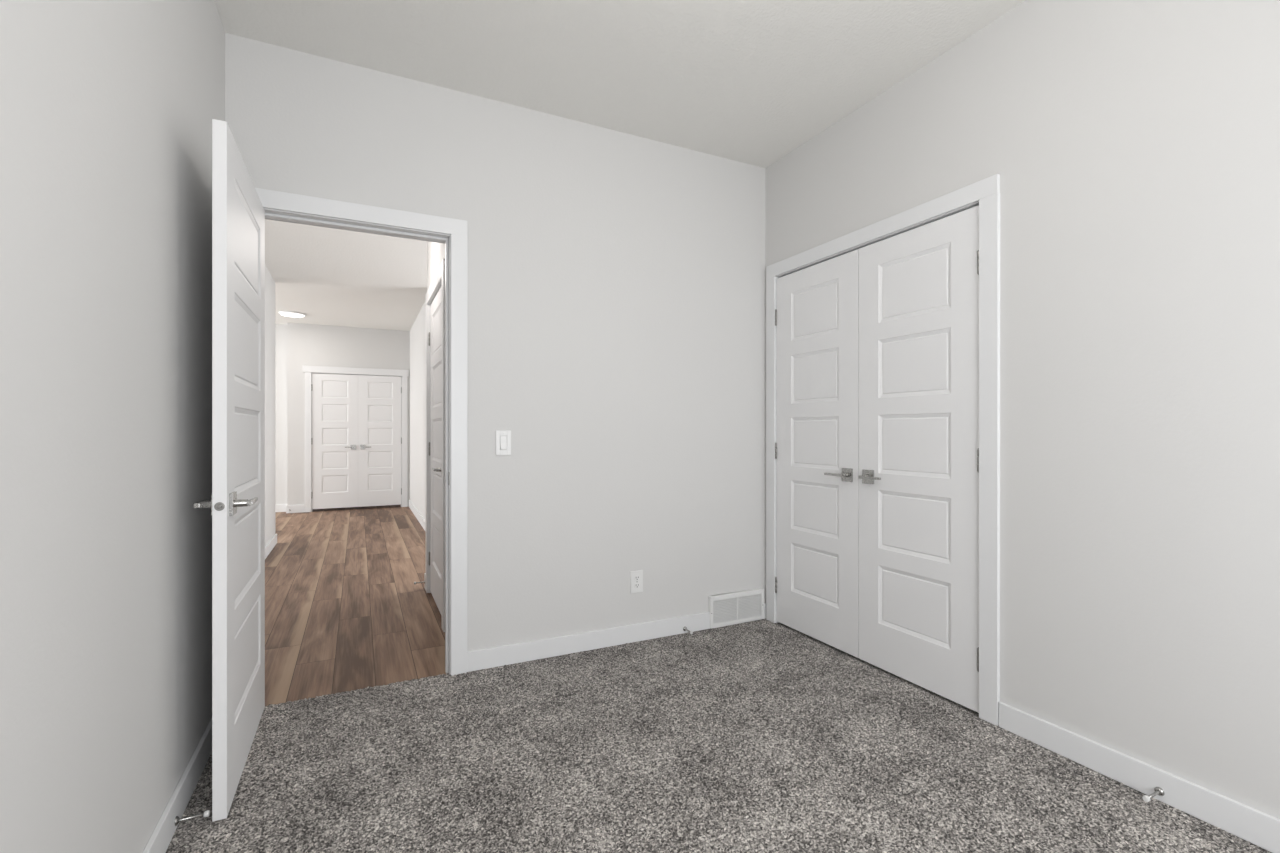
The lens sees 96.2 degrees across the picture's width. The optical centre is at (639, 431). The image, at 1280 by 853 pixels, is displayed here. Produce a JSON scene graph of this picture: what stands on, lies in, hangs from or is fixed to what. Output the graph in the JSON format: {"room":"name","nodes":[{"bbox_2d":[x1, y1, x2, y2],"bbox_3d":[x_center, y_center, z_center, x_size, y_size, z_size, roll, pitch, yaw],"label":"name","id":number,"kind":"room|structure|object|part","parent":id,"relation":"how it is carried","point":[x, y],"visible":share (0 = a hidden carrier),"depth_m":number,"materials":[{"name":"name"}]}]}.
{"room":"empty bedroom","nodes":[
{"label":"empty bedroom","id":0,"kind":"room"},
{"bbox_2d":[0,0,224,852],"bbox_3d":[-0.862,-0.222,0.529,0.120,2.763,4.149,0,0,-26],"label":"wall","id":1,"kind":"structure","parent":0,"point":[108,108],"depth_m":1.22,"materials":[{"name":"white paint"}]},
{"bbox_2d":[143,718,211,852],"bbox_3d":[-0.802,1.092,0.558,0.014,0.094,3.909,0,0,-26],"label":"baseboard","id":2,"kind":"structure","parent":1,"relation":"attached to","point":[160,839],"depth_m":1.69,"materials":[{"name":"white wood"}]},
{"bbox_2d":[175,810,209,825],"bbox_3d":[-1.288,1.111,1.654,0.078,0.025,0.025,0,0,-26],"label":"door stop","id":3,"kind":"object","parent":2,"relation":"attached to","point":[206,813],"visible":1,"depth_m":1.65,"materials":[{"name":"grey metal"}]},
{"bbox_3d":[-1.290,1.111,1.653,0.060,0.010,0.010,0,0,-26],"label":"rod","id":4,"kind":"part","parent":3,"relation":"part of","materials":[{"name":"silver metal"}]},
{"bbox_2d":[265,265,274,545],"bbox_3d":[-2.913,-0.187,4.068,0.120,2.677,4.011,0,0,-26],"label":"wall","id":5,"kind":"structure","parent":0,"point":[269,281],"depth_m":5.50,"materials":[{"name":"white paint"}]},
{"bbox_2d":[265,534,276,558],"bbox_3d":[-2.910,1.103,4.077,0.134,0.097,4.025,0,0,-26],"label":"baseboard","id":6,"kind":"structure","parent":5,"relation":"attached to","point":[268,548],"depth_m":5.47,"materials":[{"name":"white wood"}]},
{"bbox_2d":[275,322,409,506],"bbox_3d":[-5.862,-0.187,7.779,5.322,2.677,0.300,0,0,-26],"label":"wall","id":7,"kind":"structure","parent":0,"point":[297,345],"depth_m":8.20,"materials":[{"name":"white paint"}]},
{"bbox_2d":[275,504,304,512],"bbox_3d":[-6.510,1.095,7.392,3.817,0.112,0.204,0,0,-26],"label":"baseboard","id":8,"kind":"structure","parent":7,"relation":"attached to","point":[278,507],"depth_m":8.12,"materials":[{"name":"white wood"}]},
{"bbox_2d":[311,373,357,508],"bbox_3d":[-4.412,0.143,8.308,0.596,1.940,0.091,0,0,-26],"label":"door","id":9,"kind":"structure","parent":7,"relation":"in","point":[334,440],"depth_m":8.32,"materials":[{"name":"white wood"}]},
{"bbox_2d":[303,365,408,511],"bbox_3d":[-4.177,0.111,8.493,1.395,2.082,0.143,0,0,-26],"label":"trim","id":10,"kind":"structure","parent":7,"relation":"attached to","point":[308,370],"depth_m":8.34,"materials":[{"name":"white wood"}]},
{"bbox_2d":[358,375,401,506],"bbox_3d":[-3.875,0.143,8.571,0.596,1.940,0.091,0,0,-26],"label":"door","id":11,"kind":"structure","parent":7,"relation":"in","point":[379,397],"depth_m":8.57,"materials":[{"name":"white wood"}]},
{"bbox_2d":[265,219,426,330],"bbox_3d":[-3.647,-1.565,5.281,7.100,0.080,6.836,0,0,-26],"label":"ceiling","id":12,"kind":"structure","parent":0,"point":[332,276],"depth_m":5.63,"materials":[{"name":"white paint"}]},
{"bbox_2d":[278,311,305,316],"bbox_3d":[-4.501,-1.510,7.438,0.310,0.031,0.310,0,0,-26],"label":"recessed light","id":13,"kind":"object","parent":12,"relation":"in","point":[284,313],"visible":1,"depth_m":7.36,"materials":[{"name":"white"}]},
{"bbox_2d":[280,313,303,316],"bbox_3d":[-4.501,-1.500,7.438,0.274,0.012,0.274,0,0,-26],"label":"diffuser","id":14,"kind":"object","parent":13,"relation":"attached to","point":[284,314],"depth_m":7.40,"materials":[{"name":"white plastic"}]},
{"bbox_2d":[410,300,425,520],"bbox_3d":[-2.009,-0.187,7.849,1.898,2.677,2.965,0,0,-26],"label":"wall","id":15,"kind":"structure","parent":0,"point":[418,330],"depth_m":7.48,"materials":[{"name":"white paint"}]},
{"bbox_2d":[409,500,425,531],"bbox_3d":[-2.868,1.099,7.428,0.014,0.105,2.964,0,0,-26],"label":"baseboard","id":16,"kind":"structure","parent":15,"relation":"attached to","point":[414,510],"depth_m":7.36,"materials":[{"name":"white wood"}]},
{"bbox_2d":[427,241,444,290],"bbox_3d":[-0.258,-0.187,3.994,2.148,2.677,1.541,0,0,-26],"label":"wall","id":17,"kind":"structure","parent":0,"point":[435,251],"depth_m":3.85,"materials":[{"name":"white paint"}]},
{"bbox_2d":[429,287,440,613],"bbox_3d":[-1.330,0.120,3.729,0.091,2.030,0.791,0,0,-26],"label":"door","id":18,"kind":"structure","parent":17,"relation":"in","point":[435,307],"depth_m":3.83,"materials":[{"name":"white wood"}]},
{"bbox_2d":[426,258,444,631],"bbox_3d":[-1.277,0.081,3.751,0.137,2.141,0.971,0,0,-26],"label":"trim","id":19,"kind":"structure","parent":17,"relation":"attached to","point":[438,281],"depth_m":3.36,"materials":[{"name":"white wood"}]},
{"bbox_2d":[225,33,764,650],"bbox_3d":[-0.424,-0.222,2.987,2.831,2.763,0.120,0,0,-26],"label":"wall","id":20,"kind":"structure","parent":0,"point":[616,297],"depth_m":2.96,"materials":[{"name":"white paint"}]},
{"bbox_2d":[193,119,264,821],"bbox_3d":[-1.393,0.114,2.015,0.147,2.040,0.775,0,0,-26],"label":"door","id":21,"kind":"structure","parent":20,"relation":"in","point":[237,503],"depth_m":1.83,"materials":[{"name":"white wood"}]},
{"bbox_3d":[-1.335,0.220,1.749,0.016,0.015,0.125,0,0,-26],"label":"lever","id":22,"kind":"part","parent":21,"relation":"part of","materials":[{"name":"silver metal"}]},
{"bbox_3d":[-1.289,0.220,1.717,0.042,0.067,0.067,0,0,-26],"label":"handle","id":23,"kind":"part","parent":21,"relation":"part of","materials":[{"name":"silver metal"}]},
{"bbox_3d":[-1.220,0.220,1.751,0.042,0.067,0.067,0,0,-26],"label":"handle","id":24,"kind":"part","parent":21,"relation":"part of","materials":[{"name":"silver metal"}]},
{"bbox_3d":[-1.218,0.220,1.807,0.016,0.015,0.125,0,0,-26],"label":"lever","id":25,"kind":"part","parent":21,"relation":"part of","materials":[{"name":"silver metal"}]},
{"bbox_2d":[255,188,467,675],"bbox_3d":[-1.263,0.079,2.576,0.926,2.145,0.152,0,0,-26],"label":"trim","id":26,"kind":"structure","parent":20,"relation":"attached to","point":[277,205],"depth_m":2.69,"materials":[{"name":"white wood"}]},
{"bbox_3d":[-1.293,0.079,2.637,0.926,2.145,0.016,0,0,-26],"label":"casing","id":27,"kind":"part","parent":26,"relation":"part of","materials":[{"name":"white wood"}]},
{"bbox_2d":[496,430,510,454],"bbox_3d":[-0.665,0.056,2.796,0.073,0.121,0.011,0,0,-26],"label":"light switch","id":28,"kind":"object","parent":20,"relation":"attached to","point":[503,437],"visible":1,"depth_m":2.79,"materials":[{"name":"white plastic"}]},
{"bbox_2d":[467,603,765,671],"bbox_3d":[-0.027,1.092,3.107,1.772,0.094,0.014,0,0,-26],"label":"baseboard","id":29,"kind":"structure","parent":20,"relation":"attached to","point":[486,658],"depth_m":2.97,"materials":[{"name":"white wood"}]},
{"bbox_2d":[631,570,642,592],"bbox_3d":[-0.017,0.817,3.115,0.073,0.118,0.009,0,0,-26],"label":"power outlet","id":30,"kind":"object","parent":20,"relation":"attached to","point":[636,576],"visible":1,"depth_m":3.11,"materials":[{"name":"white plastic"}]},
{"bbox_2d":[708,588,763,627],"bbox_3d":[0.573,1.044,3.396,0.384,0.185,0.023,0,0,-26],"label":"air vent","id":31,"kind":"object","parent":20,"relation":"in","point":[738,607],"visible":1,"depth_m":3.39,"materials":[{"name":"white plastic"}]},
{"bbox_2d":[214,0,1024,167],"bbox_3d":[0.409,-1.653,1.152,2.951,0.100,4.149,0,0,-26],"label":"ceiling","id":32,"kind":"structure","parent":0,"point":[751,82],"depth_m":2.42,"materials":[{"name":"white paint"}]},
{"bbox_2d":[166,505,1271,852],"bbox_3d":[-2.865,1.158,4.026,7.400,0.047,11.952,0,0,-26],"label":"floor","id":33,"kind":"structure","parent":0,"point":[759,736],"depth_m":2.03,"materials":[{"name":"carpet"}]},
{"bbox_2d":[765,0,1279,818],"bbox_3d":[1.706,-0.222,1.721,0.120,2.763,4.029,0,0,-26],"label":"wall","id":34,"kind":"structure","parent":0,"point":[1133,146],"depth_m":1.86,"materials":[{"name":"white paint"}]},
{"bbox_2d":[775,249,858,657],"bbox_3d":[0.935,0.112,3.126,0.091,2.030,0.624,0,0,-26],"label":"door","id":35,"kind":"structure","parent":34,"relation":"in","point":[817,311],"depth_m":3.09,"materials":[{"name":"white wood"}]},
{"bbox_3d":[0.988,0.222,2.933,0.016,0.015,0.125,0,0,-26],"label":"lever","id":36,"kind":"part","parent":35,"relation":"part of","materials":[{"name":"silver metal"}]},
{"bbox_3d":[1.034,0.222,2.901,0.042,0.067,0.067,0,0,-26],"label":"handle","id":37,"kind":"part","parent":35,"relation":"part of","materials":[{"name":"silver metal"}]},
{"bbox_2d":[766,174,999,725],"bbox_3d":[1.133,0.073,2.874,0.137,2.134,1.402,0,0,-26],"label":"trim","id":38,"kind":"structure","parent":34,"relation":"attached to","point":[985,193],"depth_m":2.27,"materials":[{"name":"white wood"}]},
{"bbox_2d":[858,205,978,712],"bbox_3d":[1.211,0.112,2.563,0.091,2.030,0.624,0,0,-26],"label":"door","id":39,"kind":"structure","parent":34,"relation":"in","point":[918,476],"depth_m":2.52,"materials":[{"name":"white wood"}]},
{"bbox_3d":[1.093,0.222,2.781,0.042,0.067,0.067,0,0,-26],"label":"handle","id":40,"kind":"part","parent":39,"relation":"part of","materials":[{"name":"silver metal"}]},
{"bbox_3d":[1.090,0.222,2.725,0.016,0.015,0.125,0,0,-26],"label":"lever","id":41,"kind":"part","parent":39,"relation":"part of","materials":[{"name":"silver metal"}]},
{"bbox_2d":[999,702,1279,852],"bbox_3d":[1.934,1.092,1.104,0.014,0.094,2.480,0,0,-26],"label":"baseboard","id":42,"kind":"structure","parent":34,"relation":"attached to","point":[1259,828],"depth_m":1.79,"materials":[{"name":"white wood"}]},
{"bbox_2d":[1142,787,1164,801],"bbox_3d":[1.562,1.109,1.750,0.086,0.025,0.025,0,0,-26],"label":"door stop","id":43,"kind":"object","parent":42,"relation":"attached to","point":[1158,791],"visible":1,"depth_m":1.75,"materials":[{"name":"grey metal"}]},
{"bbox_3d":[1.563,1.109,1.751,0.068,0.010,0.010,0,0,-26],"label":"rod","id":44,"kind":"part","parent":43,"relation":"part of","materials":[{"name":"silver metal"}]}
]}

